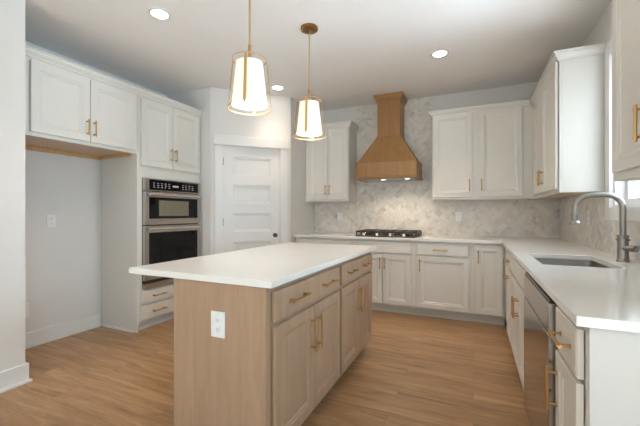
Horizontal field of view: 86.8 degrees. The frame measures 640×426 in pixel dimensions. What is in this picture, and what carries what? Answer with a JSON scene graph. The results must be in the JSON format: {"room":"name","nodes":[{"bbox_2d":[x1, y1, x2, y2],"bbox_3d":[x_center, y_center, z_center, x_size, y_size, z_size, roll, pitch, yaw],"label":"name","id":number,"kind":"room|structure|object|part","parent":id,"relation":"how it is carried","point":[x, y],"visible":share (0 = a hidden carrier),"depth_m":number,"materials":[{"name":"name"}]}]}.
{"room":"kitchen","nodes":[
{"label":"kitchen","id":0,"kind":"room"},
{"bbox_2d":[0,0,24,371],"bbox_3d":[-3.729,-0.165,-0.160,0.840,2.743,6.030,0,0,24],"label":"wall","id":1,"kind":"structure","parent":0,"point":[12,12],"depth_m":2.35,"materials":[{"name":"paint"}]},
{"bbox_2d":[0,362,31,392],"bbox_3d":[-3.586,1.139,-0.098,0.690,0.135,5.860,0,0,24],"label":"baseboard","id":2,"kind":"structure","parent":1,"relation":"attached to","point":[11,378],"depth_m":2.34,"materials":[{"name":"paint"}]},
{"bbox_2d":[25,41,167,332],"bbox_3d":[-2.409,-0.165,3.634,0.110,2.743,1.970,0,0,24],"label":"wall","id":3,"kind":"structure","parent":0,"point":[63,261],"depth_m":3.28,"materials":[{"name":"paint"}]},
{"bbox_2d":[25,303,28,317],"bbox_3d":[-2.629,0.872,3.006,0.008,0.130,0.072,0,0,24],"label":"wall outlet","id":4,"kind":"object","parent":3,"relation":"attached to","point":[26,304],"visible":0.42,"depth_m":3.02,"materials":[{"name":"white plastic"}]},
{"bbox_2d":[47,215,55,226],"bbox_3d":[-2.541,0.076,3.200,0.008,0.116,0.072,0,0,24],"label":"wall outlet","id":5,"kind":"object","parent":3,"relation":"attached to","point":[51,219],"visible":1,"depth_m":3.20,"materials":[{"name":"white plastic"}]},
{"bbox_2d":[25,314,100,348],"bbox_3d":[-2.542,1.139,3.173,0.030,0.135,0.956,0,0,24],"label":"baseboard","id":6,"kind":"structure","parent":3,"relation":"attached to","point":[45,335],"depth_m":3.26,"materials":[{"name":"paint"}]},
{"bbox_2d":[25,44,139,159],"bbox_3d":[-2.266,-0.911,3.060,0.619,0.693,0.972,0,0,24],"label":"upper cabinet","id":7,"kind":"object","parent":3,"relation":"attached to","point":[72,109],"visible":0.95,"depth_m":2.90,"materials":[{"name":"paint"}]},
{"bbox_3d":[-2.111,-0.895,2.770,0.020,0.545,0.434,0,0,24],"label":"door","id":8,"kind":"part","parent":7,"relation":"part of","materials":[{"name":"paint"}]},
{"bbox_3d":[-2.022,-1.224,2.949,0.042,0.068,0.972,0,0,24],"label":"crown moulding","id":9,"kind":"part","parent":7,"relation":"part of","materials":[{"name":"paint"}]},
{"bbox_3d":[-2.006,-0.743,2.931,0.039,0.140,0.015,0,0,24],"label":"handle","id":10,"kind":"part","parent":7,"relation":"part of","materials":[{"name":"gold metal"}]},
{"bbox_3d":[-1.927,-0.895,3.176,0.020,0.545,0.446,0,0,24],"label":"door","id":11,"kind":"part","parent":7,"relation":"part of","materials":[{"name":"paint"}]},
{"bbox_2d":[168,87,313,255],"bbox_3d":[-1.005,-0.165,4.576,2.126,2.743,0.639,0,0,-19],"label":"wall","id":12,"kind":"structure","parent":0,"point":[215,118],"depth_m":4.29,"materials":[{"name":"paint"}]},
{"bbox_2d":[214,134,287,253],"bbox_3d":[-0.862,0.124,4.302,0.932,2.165,0.102,0,0,-21],"label":"door","id":13,"kind":"structure","parent":12,"relation":"in","point":[251,183],"depth_m":4.31,"materials":[{"name":"paint"}]},
{"bbox_2d":[0,310,529,425],"bbox_3d":[-0.263,1.257,0.147,7.000,0.100,9.650,0,0,24],"label":"floor","id":14,"kind":"structure","parent":0,"point":[413,370],"depth_m":2.41,"materials":[{"name":"brown wood"}]},
{"bbox_2d":[101,87,202,332],"bbox_3d":[-1.889,-0.025,3.890,0.619,2.465,0.876,0,0,24],"label":"tall cabinet","id":15,"kind":"object","parent":14,"relation":"on","point":[168,130],"visible":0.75,"depth_m":3.55,"materials":[{"name":"paint"}]},
{"bbox_3d":[-1.929,1.165,3.898,0.481,0.085,0.858,0,0,24],"label":"moulding","id":16,"kind":"part","parent":15,"relation":"part of","materials":[{"name":"paint"}]},
{"bbox_3d":[-1.733,-0.827,3.606,0.020,0.683,0.389,0,0,24],"label":"door","id":17,"kind":"part","parent":15,"relation":"part of","materials":[{"name":"paint"}]},
{"bbox_3d":[-1.649,1.022,3.790,0.020,0.147,0.794,0,0,24],"label":"drawer","id":18,"kind":"part","parent":15,"relation":"part of","materials":[{"name":"paint"}]},
{"bbox_3d":[-1.649,0.862,3.790,0.020,0.132,0.794,0,0,24],"label":"drawer","id":19,"kind":"part","parent":15,"relation":"part of","materials":[{"name":"paint"}]},
{"bbox_3d":[-1.642,-1.224,3.786,0.042,0.068,0.862,0,0,24],"label":"crown moulding","id":20,"kind":"part","parent":15,"relation":"part of","materials":[{"name":"paint"}]},
{"bbox_2d":[142,178,201,289],"bbox_3d":[-1.824,0.210,3.885,0.549,1.140,0.775,0,0,24],"label":"wall oven","id":21,"kind":"object","parent":15,"relation":"in","point":[171,210],"visible":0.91,"depth_m":3.70,"materials":[{"name":"silver metal"}]},
{"bbox_3d":[-1.639,0.754,3.802,0.033,0.052,0.775,0,0,24],"label":"vent trim","id":22,"kind":"part","parent":21,"relation":"part of","materials":[{"name":"silver metal"}]},
{"bbox_3d":[-1.639,-0.295,3.801,0.034,0.130,0.775,0,0,24],"label":"control panel","id":23,"kind":"part","parent":21,"relation":"part of","materials":[{"name":"silver metal"}]},
{"bbox_3d":[-1.636,0.414,3.800,0.039,0.561,0.775,0,0,24],"label":"oven door","id":24,"kind":"part","parent":21,"relation":"part of","materials":[{"name":"black glass"}]},
{"bbox_3d":[-1.636,-0.049,3.800,0.039,0.348,0.775,0,0,24],"label":"microwave door","id":25,"kind":"part","parent":21,"relation":"part of","materials":[{"name":"silver metal"}]},
{"bbox_3d":[-1.619,0.422,3.787,0.003,0.435,0.665,0,0,24],"label":"glass","id":26,"kind":"part","parent":21,"relation":"part of","materials":[{"name":"black glass"}]},
{"bbox_3d":[-1.619,-0.052,3.787,0.003,0.225,0.665,0,0,24],"label":"glass","id":27,"kind":"part","parent":21,"relation":"part of","materials":[{"name":"black glass"}]},
{"bbox_3d":[-1.619,-0.296,3.798,0.002,0.108,0.675,0,0,24],"label":"display glass","id":28,"kind":"part","parent":21,"relation":"part of","materials":[{"name":"black glass"}]},
{"bbox_3d":[-1.596,0.164,3.782,0.048,0.028,0.715,0,0,24],"label":"handle","id":29,"kind":"part","parent":21,"relation":"part of","materials":[{"name":"silver metal"}]},
{"bbox_3d":[-1.596,-0.193,3.782,0.048,0.028,0.715,0,0,24],"label":"handle","id":30,"kind":"part","parent":21,"relation":"part of","materials":[{"name":"silver metal"}]},
{"bbox_3d":[-1.567,-0.827,3.970,0.020,0.683,0.399,0,0,24],"label":"door","id":31,"kind":"part","parent":15,"relation":"part of","materials":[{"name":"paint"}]},
{"bbox_2d":[174,264,339,425],"bbox_3d":[-0.281,0.765,1.985,0.612,0.883,0.873,0,0,24],"label":"base cabinet","id":32,"kind":"object","parent":14,"relation":"on","point":[278,357],"visible":0.8,"depth_m":1.63,"materials":[{"name":"beige wood"}]},
{"bbox_2d":[211,310,224,338],"bbox_3d":[-0.480,0.524,1.591,0.082,0.122,0.008,0,0,24],"label":"wall outlet","id":33,"kind":"object","parent":32,"relation":"attached to","point":[217,318],"visible":1,"depth_m":1.59,"materials":[{"name":"white plastic"}]},
{"bbox_2d":[215,317,220,322],"bbox_3d":[-0.481,0.503,1.588,0.034,0.028,0.002,0,0,24],"label":"socket","id":34,"kind":"object","parent":33,"relation":"attached to","point":[217,319],"depth_m":1.59,"materials":[{"name":"white plastic"}]},
{"bbox_2d":[215,326,220,331],"bbox_3d":[-0.481,0.545,1.588,0.034,0.028,0.002,0,0,24],"label":"socket","id":35,"kind":"object","parent":33,"relation":"attached to","point":[217,328],"depth_m":1.59,"materials":[{"name":"white plastic"}]},
{"bbox_3d":[-0.486,0.765,1.609,0.550,0.883,0.020,0,0,24],"label":"panel","id":36,"kind":"part","parent":32,"relation":"part of","materials":[{"name":"beige wood"}]},
{"bbox_2d":[129,242,375,288],"bbox_3d":[-0.262,0.308,2.410,0.897,0.030,1.717,0,0,24],"label":"countertop","id":37,"kind":"structure","parent":32,"relation":"on","point":[271,266],"depth_m":1.93,"materials":[{"name":"white stone"}]},
{"bbox_3d":[-0.125,0.803,1.707,0.020,0.577,0.400,0,0,24],"label":"door","id":38,"kind":"part","parent":32,"relation":"part of","materials":[{"name":"beige wood"}]},
{"bbox_3d":[-0.095,0.423,1.701,0.039,0.016,0.190,0,0,24],"label":"handle","id":39,"kind":"part","parent":32,"relation":"part of","materials":[{"name":"gold metal"}]},
{"bbox_3d":[-0.042,0.423,1.891,0.020,0.136,0.804,0,0,24],"label":"drawer","id":40,"kind":"part","parent":32,"relation":"part of","materials":[{"name":"beige wood"}]},
{"bbox_3d":[-0.028,0.662,1.850,0.039,0.190,0.015,0,0,24],"label":"handle","id":41,"kind":"part","parent":32,"relation":"part of","materials":[{"name":"gold metal"}]},
{"bbox_3d":[-0.001,0.662,1.910,0.039,0.190,0.015,0,0,24],"label":"handle","id":42,"kind":"part","parent":32,"relation":"part of","materials":[{"name":"gold metal"}]},
{"bbox_3d":[0.042,0.803,2.076,0.020,0.577,0.398,0,0,24],"label":"door","id":43,"kind":"part","parent":32,"relation":"part of","materials":[{"name":"beige wood"}]},
{"bbox_3d":[0.066,0.423,2.056,0.039,0.016,0.190,0,0,24],"label":"handle","id":44,"kind":"part","parent":32,"relation":"part of","materials":[{"name":"gold metal"}]},
{"bbox_2d":[296,237,353,244],"bbox_3d":[0.164,0.765,4.677,0.835,0.883,0.669,0,0,24],"label":"base cabinet","id":45,"kind":"object","parent":14,"relation":"on","point":[340,241],"visible":0.02,"depth_m":4.40,"materials":[{"name":"paint"}]},
{"bbox_2d":[294,232,639,332],"bbox_3d":[0.614,0.308,2.929,3.104,0.030,3.482,0,0,24],"label":"countertop","id":46,"kind":"structure","parent":45,"relation":"on","point":[591,297],"depth_m":1.56,"materials":[{"name":"white stone"}]},
{"bbox_2d":[355,229,421,237],"bbox_3d":[0.884,0.259,4.354,0.757,0.068,0.510,0,0,24],"label":"gas cooktop","id":47,"kind":"object","parent":46,"relation":"in","point":[366,232],"visible":1,"depth_m":4.22,"materials":[{"name":"metal"}]},
{"bbox_2d":[535,258,608,267],"bbox_3d":[1.560,0.414,2.117,0.382,0.178,0.591,0,0,24],"label":"sink","id":48,"kind":"object","parent":46,"relation":"in","point":[584,263],"visible":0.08,"depth_m":2.35,"materials":[{"name":"silver metal"}]},
{"bbox_2d":[570,192,639,262],"bbox_3d":[1.734,0.082,2.063,0.337,0.422,0.129,0,0,41],"label":"kitchen faucet","id":49,"kind":"object","parent":46,"relation":"on","point":[623,248],"visible":1,"depth_m":2.02,"materials":[{"name":"silver metal"}]},
{"bbox_3d":[1.710,0.005,2.079,0.269,0.266,0.033,0,0,24],"label":"spout","id":50,"kind":"part","parent":49,"relation":"part of","materials":[{"name":"silver metal"}]},
{"bbox_3d":[1.814,0.207,1.961,0.038,0.040,0.104,0,0,-5],"label":"lever handle","id":51,"kind":"part","parent":49,"relation":"part of","materials":[{"name":"silver metal"}]},
{"bbox_2d":[330,251,372,388],"bbox_3d":[0.064,0.765,2.746,0.612,0.883,0.796,0,0,24],"label":"base cabinet","id":52,"kind":"object","parent":14,"relation":"on","point":[355,287],"visible":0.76,"depth_m":2.56,"materials":[{"name":"beige wood"}]},
{"bbox_3d":[0.218,0.803,2.465,0.020,0.577,0.369,0,0,24],"label":"door","id":53,"kind":"part","parent":52,"relation":"part of","materials":[{"name":"beige wood"}]},
{"bbox_3d":[0.295,0.423,2.635,0.020,0.136,0.742,0,0,24],"label":"drawer","id":54,"kind":"part","parent":52,"relation":"part of","materials":[{"name":"beige wood"}]},
{"bbox_3d":[0.310,0.662,2.596,0.039,0.190,0.015,0,0,24],"label":"handle","id":55,"kind":"part","parent":52,"relation":"part of","materials":[{"name":"gold metal"}]},
{"bbox_3d":[0.336,0.662,2.652,0.039,0.190,0.015,0,0,24],"label":"handle","id":56,"kind":"part","parent":52,"relation":"part of","materials":[{"name":"gold metal"}]},
{"bbox_3d":[0.373,0.803,2.806,0.020,0.577,0.367,0,0,24],"label":"door","id":57,"kind":"part","parent":52,"relation":"part of","materials":[{"name":"beige wood"}]},
{"bbox_2d":[354,239,414,314],"bbox_3d":[0.878,0.765,4.354,0.731,0.883,0.669,0,0,24],"label":"base cabinet","id":58,"kind":"object","parent":14,"relation":"on","point":[392,270],"visible":0.62,"depth_m":4.05,"materials":[{"name":"paint"}]},
{"bbox_3d":[0.604,0.794,4.164,0.330,0.593,0.020,0,0,24],"label":"door","id":59,"kind":"part","parent":58,"relation":"part of","materials":[{"name":"paint"}]},
{"bbox_3d":[0.911,0.794,4.025,0.331,0.593,0.020,0,0,24],"label":"door","id":60,"kind":"part","parent":58,"relation":"part of","materials":[{"name":"paint"}]},
{"bbox_2d":[414,241,472,321],"bbox_3d":[1.496,0.765,4.073,0.625,0.883,0.669,0,0,24],"label":"base cabinet","id":61,"kind":"object","parent":14,"relation":"on","point":[443,271],"visible":0.84,"depth_m":3.81,"materials":[{"name":"paint"}]},
{"bbox_3d":[1.378,0.417,3.813,0.552,0.128,0.020,0,0,24],"label":"drawer","id":62,"kind":"part","parent":61,"relation":"part of","materials":[{"name":"paint"}]},
{"bbox_3d":[1.378,0.794,3.813,0.552,0.593,0.020,0,0,24],"label":"door","id":63,"kind":"part","parent":61,"relation":"part of","materials":[{"name":"paint"}]},
{"bbox_2d":[473,243,504,325],"bbox_3d":[1.923,0.765,3.880,0.310,0.883,0.669,0,0,24],"label":"base cabinet","id":64,"kind":"object","parent":14,"relation":"on","point":[488,262],"visible":0.8,"depth_m":3.63,"materials":[{"name":"paint"}]},
{"bbox_2d":[503,248,513,346],"bbox_3d":[2.009,0.765,3.045,0.659,0.883,0.865,0,0,24],"label":"base cabinet","id":65,"kind":"object","parent":14,"relation":"on","point":[508,257],"visible":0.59,"depth_m":3.02,"materials":[{"name":"paint"}]},
{"bbox_3d":[1.666,0.417,2.967,0.020,0.128,0.400,0,0,24],"label":"drawer","id":66,"kind":"part","parent":65,"relation":"part of","materials":[{"name":"paint"}]},
{"bbox_2d":[524,272,558,425],"bbox_3d":[1.299,0.770,1.499,0.602,0.874,0.687,0,0,24],"label":"dishwasher","id":67,"kind":"object","parent":14,"relation":"on","point":[539,308],"visible":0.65,"depth_m":1.50,"materials":[{"name":"silver metal"}]},
{"bbox_3d":[1.043,0.407,1.615,0.040,0.116,0.687,0,0,24],"label":"control panel","id":68,"kind":"part","parent":67,"relation":"part of","materials":[{"name":"silver metal"}]},
{"bbox_2d":[511,256,591,390],"bbox_3d":[1.641,0.765,2.234,0.659,0.883,0.914,0,0,24],"label":"base cabinet","id":69,"kind":"object","parent":14,"relation":"on","point":[517,298],"visible":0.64,"depth_m":2.33,"materials":[{"name":"paint"}]},
{"bbox_3d":[1.372,0.657,2.391,0.039,0.140,0.015,0,0,24],"label":"handle","id":70,"kind":"part","parent":69,"relation":"part of","materials":[{"name":"gold metal"}]},
{"bbox_3d":[1.346,0.657,2.333,0.039,0.140,0.015,0,0,24],"label":"handle","id":71,"kind":"part","parent":69,"relation":"part of","materials":[{"name":"gold metal"}]},
{"bbox_3d":[1.477,0.801,2.550,0.020,0.601,0.434,0,0,24],"label":"door","id":72,"kind":"part","parent":69,"relation":"part of","materials":[{"name":"paint"}]},
{"bbox_3d":[1.295,0.801,2.149,0.020,0.601,0.434,0,0,24],"label":"door","id":73,"kind":"part","parent":69,"relation":"part of","materials":[{"name":"paint"}]},
{"bbox_2d":[544,306,639,425],"bbox_3d":[1.091,0.765,1.020,0.659,0.883,0.338,0,0,24],"label":"base cabinet","id":74,"kind":"object","parent":14,"relation":"on","point":[597,371],"visible":0.83,"depth_m":0.97,"materials":[{"name":"paint"}]},
{"bbox_3d":[0.860,0.651,1.260,0.039,0.160,0.015,0,0,24],"label":"handle","id":75,"kind":"part","parent":74,"relation":"part of","materials":[{"name":"gold metal"}]},
{"bbox_3d":[0.808,0.426,1.147,0.039,0.016,0.170,0,0,24],"label":"handle","id":76,"kind":"part","parent":74,"relation":"part of","materials":[{"name":"gold metal"}]},
{"bbox_3d":[0.841,0.808,1.147,0.020,0.587,0.283,0,0,24],"label":"door","id":77,"kind":"part","parent":74,"relation":"part of","materials":[{"name":"paint"}]},
{"bbox_3d":[0.841,0.426,1.147,0.020,0.150,0.283,0,0,24],"label":"drawer","id":78,"kind":"part","parent":74,"relation":"part of","materials":[{"name":"paint"}]},
{"bbox_3d":[1.053,0.765,0.862,0.597,0.883,0.020,0,0,24],"label":"panel","id":79,"kind":"part","parent":74,"relation":"part of","materials":[{"name":"paint"}]},
{"bbox_2d":[25,0,610,110],"bbox_3d":[-0.263,-1.586,0.147,7.000,0.100,9.650,0,0,24],"label":"ceiling","id":80,"kind":"structure","parent":0,"point":[360,50],"depth_m":3.01,"materials":[{"name":"paint"}]},
{"bbox_2d":[147,7,171,19],"bbox_3d":[-1.235,-1.531,2.604,0.172,0.008,0.172,0,0,24],"label":"recessed light","id":81,"kind":"object","parent":80,"relation":"in","point":[159,13],"visible":1,"depth_m":2.60,"materials":[{"name":"paint"}]},
{"bbox_2d":[227,0,271,114],"bbox_3d":[-0.428,-1.084,2.057,0.266,0.904,0.266,0,0,24],"label":"pendant lamp","id":82,"kind":"object","parent":80,"relation":"hanging from","point":[249,89],"visible":1,"depth_m":1.99,"materials":[{"name":"gold metal"}]},
{"bbox_3d":[-0.428,-0.783,2.057,0.216,0.256,0.216,0,0,24],"label":"lamp shade","id":83,"kind":"part","parent":82,"relation":"part of","materials":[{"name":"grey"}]},
{"bbox_2d":[233,99,265,108],"bbox_3d":[-0.428,-0.663,2.057,0.208,0.004,0.208,0,0,24],"label":"diffuser","id":84,"kind":"object","parent":82,"relation":"attached to","point":[240,105],"depth_m":2.06,"materials":[{"name":"white glass"}]},
{"bbox_3d":[-0.428,-1.218,2.057,0.012,0.535,0.012,0,0,24],"label":"rod","id":85,"kind":"part","parent":82,"relation":"part of","materials":[{"name":"gold metal"}]},
{"bbox_2d":[248,44,252,57],"bbox_3d":[-0.428,-0.961,2.057,0.044,0.120,0.044,0,0,24],"label":"socket","id":86,"kind":"object","parent":82,"relation":"attached to","point":[249,45],"depth_m":2.05,"materials":[{"name":"gold metal"}]},
{"bbox_2d":[271,85,284,89],"bbox_3d":[-0.517,-1.531,4.138,0.172,0.008,0.172,0,0,24],"label":"recessed light","id":87,"kind":"object","parent":80,"relation":"in","point":[274,87],"visible":1,"depth_m":4.13,"materials":[{"name":"paint"}]},
{"bbox_2d":[293,23,324,139],"bbox_3d":[-0.088,-1.084,2.804,0.266,0.904,0.266,0,0,24],"label":"pendant lamp","id":88,"kind":"object","parent":80,"relation":"hanging from","point":[309,119],"visible":1,"depth_m":2.74,"materials":[{"name":"gold metal"}]},
{"bbox_3d":[-0.088,-0.783,2.804,0.216,0.256,0.216,0,0,24],"label":"lamp shade","id":89,"kind":"part","parent":88,"relation":"part of","materials":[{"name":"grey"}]},
{"bbox_3d":[-0.088,-1.218,2.804,0.012,0.535,0.012,0,0,24],"label":"rod","id":90,"kind":"part","parent":88,"relation":"part of","materials":[{"name":"gold metal"}]},
{"bbox_2d":[298,131,321,135],"bbox_3d":[-0.088,-0.663,2.804,0.208,0.004,0.208,0,0,24],"label":"diffuser","id":91,"kind":"object","parent":88,"relation":"attached to","point":[302,134],"depth_m":2.81,"materials":[{"name":"white glass"}]},
{"bbox_2d":[430,49,448,57],"bbox_3d":[1.152,-1.531,3.255,0.172,0.008,0.172,0,0,24],"label":"recessed light","id":92,"kind":"object","parent":80,"relation":"in","point":[439,53],"visible":1,"depth_m":3.25,"materials":[{"name":"paint"}]},
{"bbox_2d":[319,82,559,238],"bbox_3d":[1.411,-0.165,4.565,3.400,2.743,0.150,0,0,24],"label":"wall","id":93,"kind":"structure","parent":0,"point":[521,91],"depth_m":4.26,"materials":[{"name":"paint"}]},
{"bbox_2d":[306,120,358,202],"bbox_3d":[0.166,-0.702,4.838,0.707,1.085,0.374,0,0,24],"label":"upper cabinet","id":94,"kind":"object","parent":93,"relation":"attached to","point":[331,160],"visible":0.88,"depth_m":4.70,"materials":[{"name":"paint"}]},
{"bbox_3d":[-0.026,-0.675,4.774,0.300,0.977,0.020,0,0,24],"label":"door","id":95,"kind":"part","parent":94,"relation":"part of","materials":[{"name":"paint"}]},
{"bbox_3d":[0.250,-0.675,4.649,0.294,0.977,0.020,0,0,24],"label":"door","id":96,"kind":"part","parent":94,"relation":"part of","materials":[{"name":"paint"}]},
{"bbox_3d":[0.173,-1.210,4.846,0.702,0.068,0.354,0,0,24],"label":"crown moulding","id":97,"kind":"part","parent":94,"relation":"part of","materials":[{"name":"paint"}]},
{"bbox_2d":[354,91,423,182],"bbox_3d":[0.905,-0.976,4.422,0.800,1.104,0.506,0,0,24],"label":"range hood","id":98,"kind":"object","parent":93,"relation":"attached to","point":[389,158],"visible":1,"depth_m":4.31,"materials":[{"name":"brown wood"}]},
{"bbox_3d":[0.940,-1.488,4.489,0.367,0.080,0.356,0,0,24],"label":"crown moulding","id":99,"kind":"part","parent":98,"relation":"part of","materials":[{"name":"brown wood"}]},
{"bbox_2d":[314,96,558,238],"bbox_3d":[1.328,-0.621,4.515,3.098,1.826,0.008,0,0,24],"label":"backsplash","id":100,"kind":"structure","parent":93,"relation":"attached to","point":[398,205],"depth_m":4.51,"materials":[{"name":"tile"}]},
{"bbox_2d":[337,212,341,219],"bbox_3d":[0.291,0.050,4.976,0.072,0.116,0.008,0,0,24],"label":"wall outlet","id":101,"kind":"object","parent":100,"relation":"attached to","point":[339,214],"visible":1,"depth_m":4.97,"materials":[{"name":"white plastic"}]},
{"bbox_2d":[455,212,461,220],"bbox_3d":[1.763,0.045,4.308,0.072,0.116,0.008,0,0,24],"label":"wall outlet","id":102,"kind":"object","parent":100,"relation":"attached to","point":[458,215],"visible":1,"depth_m":4.31,"materials":[{"name":"white plastic"}]},
{"bbox_2d":[428,99,533,200],"bbox_3d":[1.893,-0.702,4.055,1.107,1.085,0.374,0,0,24],"label":"upper cabinet","id":103,"kind":"object","parent":93,"relation":"attached to","point":[480,152],"visible":0.98,"depth_m":3.90,"materials":[{"name":"paint"}]},
{"bbox_3d":[1.582,-0.685,4.045,0.430,0.992,0.020,0,0,24],"label":"door","id":104,"kind":"part","parent":103,"relation":"part of","materials":[{"name":"paint"}]},
{"bbox_3d":[1.877,-1.210,4.074,1.062,0.068,0.354,0,0,24],"label":"crown moulding","id":105,"kind":"part","parent":103,"relation":"part of","materials":[{"name":"paint"}]},
{"bbox_3d":[2.042,-0.685,3.836,0.435,0.992,0.020,0,0,24],"label":"door","id":106,"kind":"part","parent":103,"relation":"part of","materials":[{"name":"paint"}]},
{"bbox_2d":[570,0,639,221],"bbox_3d":[2.072,-0.165,2.198,0.150,2.743,3.915,0,0,24],"label":"wall","id":107,"kind":"structure","parent":0,"point":[601,32],"depth_m":2.58,"materials":[{"name":"paint"}]},
{"bbox_2d":[530,42,605,199],"bbox_3d":[2.261,-0.702,3.237,0.359,1.085,1.547,0,0,24],"label":"upper cabinet","id":108,"kind":"object","parent":107,"relation":"attached to","point":[568,99],"visible":0.91,"depth_m":2.59,"materials":[{"name":"paint"}]},
{"bbox_3d":[2.178,-0.685,3.369,0.020,0.992,0.515,0,0,24],"label":"door","id":109,"kind":"part","parent":108,"relation":"part of","materials":[{"name":"paint"}]},
{"bbox_3d":[2.030,-0.324,3.116,0.039,0.140,0.015,0,0,24],"label":"handle","id":110,"kind":"part","parent":108,"relation":"part of","materials":[{"name":"gold metal"}]},
{"bbox_3d":[1.958,-0.685,2.885,0.020,0.992,0.536,0,0,24],"label":"door","id":111,"kind":"part","parent":108,"relation":"part of","materials":[{"name":"paint"}]},
{"bbox_3d":[2.195,-1.210,3.091,0.319,0.068,1.227,0,0,24],"label":"crown moulding","id":112,"kind":"part","parent":108,"relation":"part of","materials":[{"name":"paint"}]},
{"bbox_2d":[559,196,639,261],"bbox_3d":[2.028,0.068,2.294,0.008,0.450,3.454,0,0,24],"label":"backsplash","id":113,"kind":"structure","parent":107,"relation":"attached to","point":[601,234],"depth_m":2.75,"materials":[{"name":"tile"}]},
{"bbox_2d":[587,211,590,224],"bbox_3d":[2.282,0.042,2.874,0.008,0.116,0.072,0,0,24],"label":"wall outlet","id":114,"kind":"object","parent":113,"relation":"attached to","point":[588,212],"visible":1,"depth_m":2.86,"materials":[{"name":"white plastic"}]},
{"bbox_2d":[605,38,639,221],"bbox_3d":[1.949,-0.586,1.980,0.156,1.275,1.047,0,0,24],"label":"window","id":115,"kind":"structure","parent":107,"relation":"in","point":[628,191],"depth_m":2.40,"materials":[{"name":"paint"}]},
{"bbox_3d":[1.966,-0.328,1.963,0.032,0.544,0.844,0,0,24],"label":"sash","id":116,"kind":"part","parent":115,"relation":"part of","materials":[{"name":"paint"}]},
{"bbox_2d":[612,0,639,181],"bbox_3d":[1.321,-0.697,1.163,0.359,1.095,0.944,0,0,24],"label":"upper cabinet","id":117,"kind":"object","parent":107,"relation":"attached to","point":[625,13],"visible":1,"depth_m":1.46,"materials":[{"name":"paint"}]},
{"bbox_3d":[1.187,-0.334,1.257,0.039,0.140,0.015,0,0,24],"label":"handle","id":118,"kind":"part","parent":117,"relation":"part of","materials":[{"name":"gold metal"}]}
]}

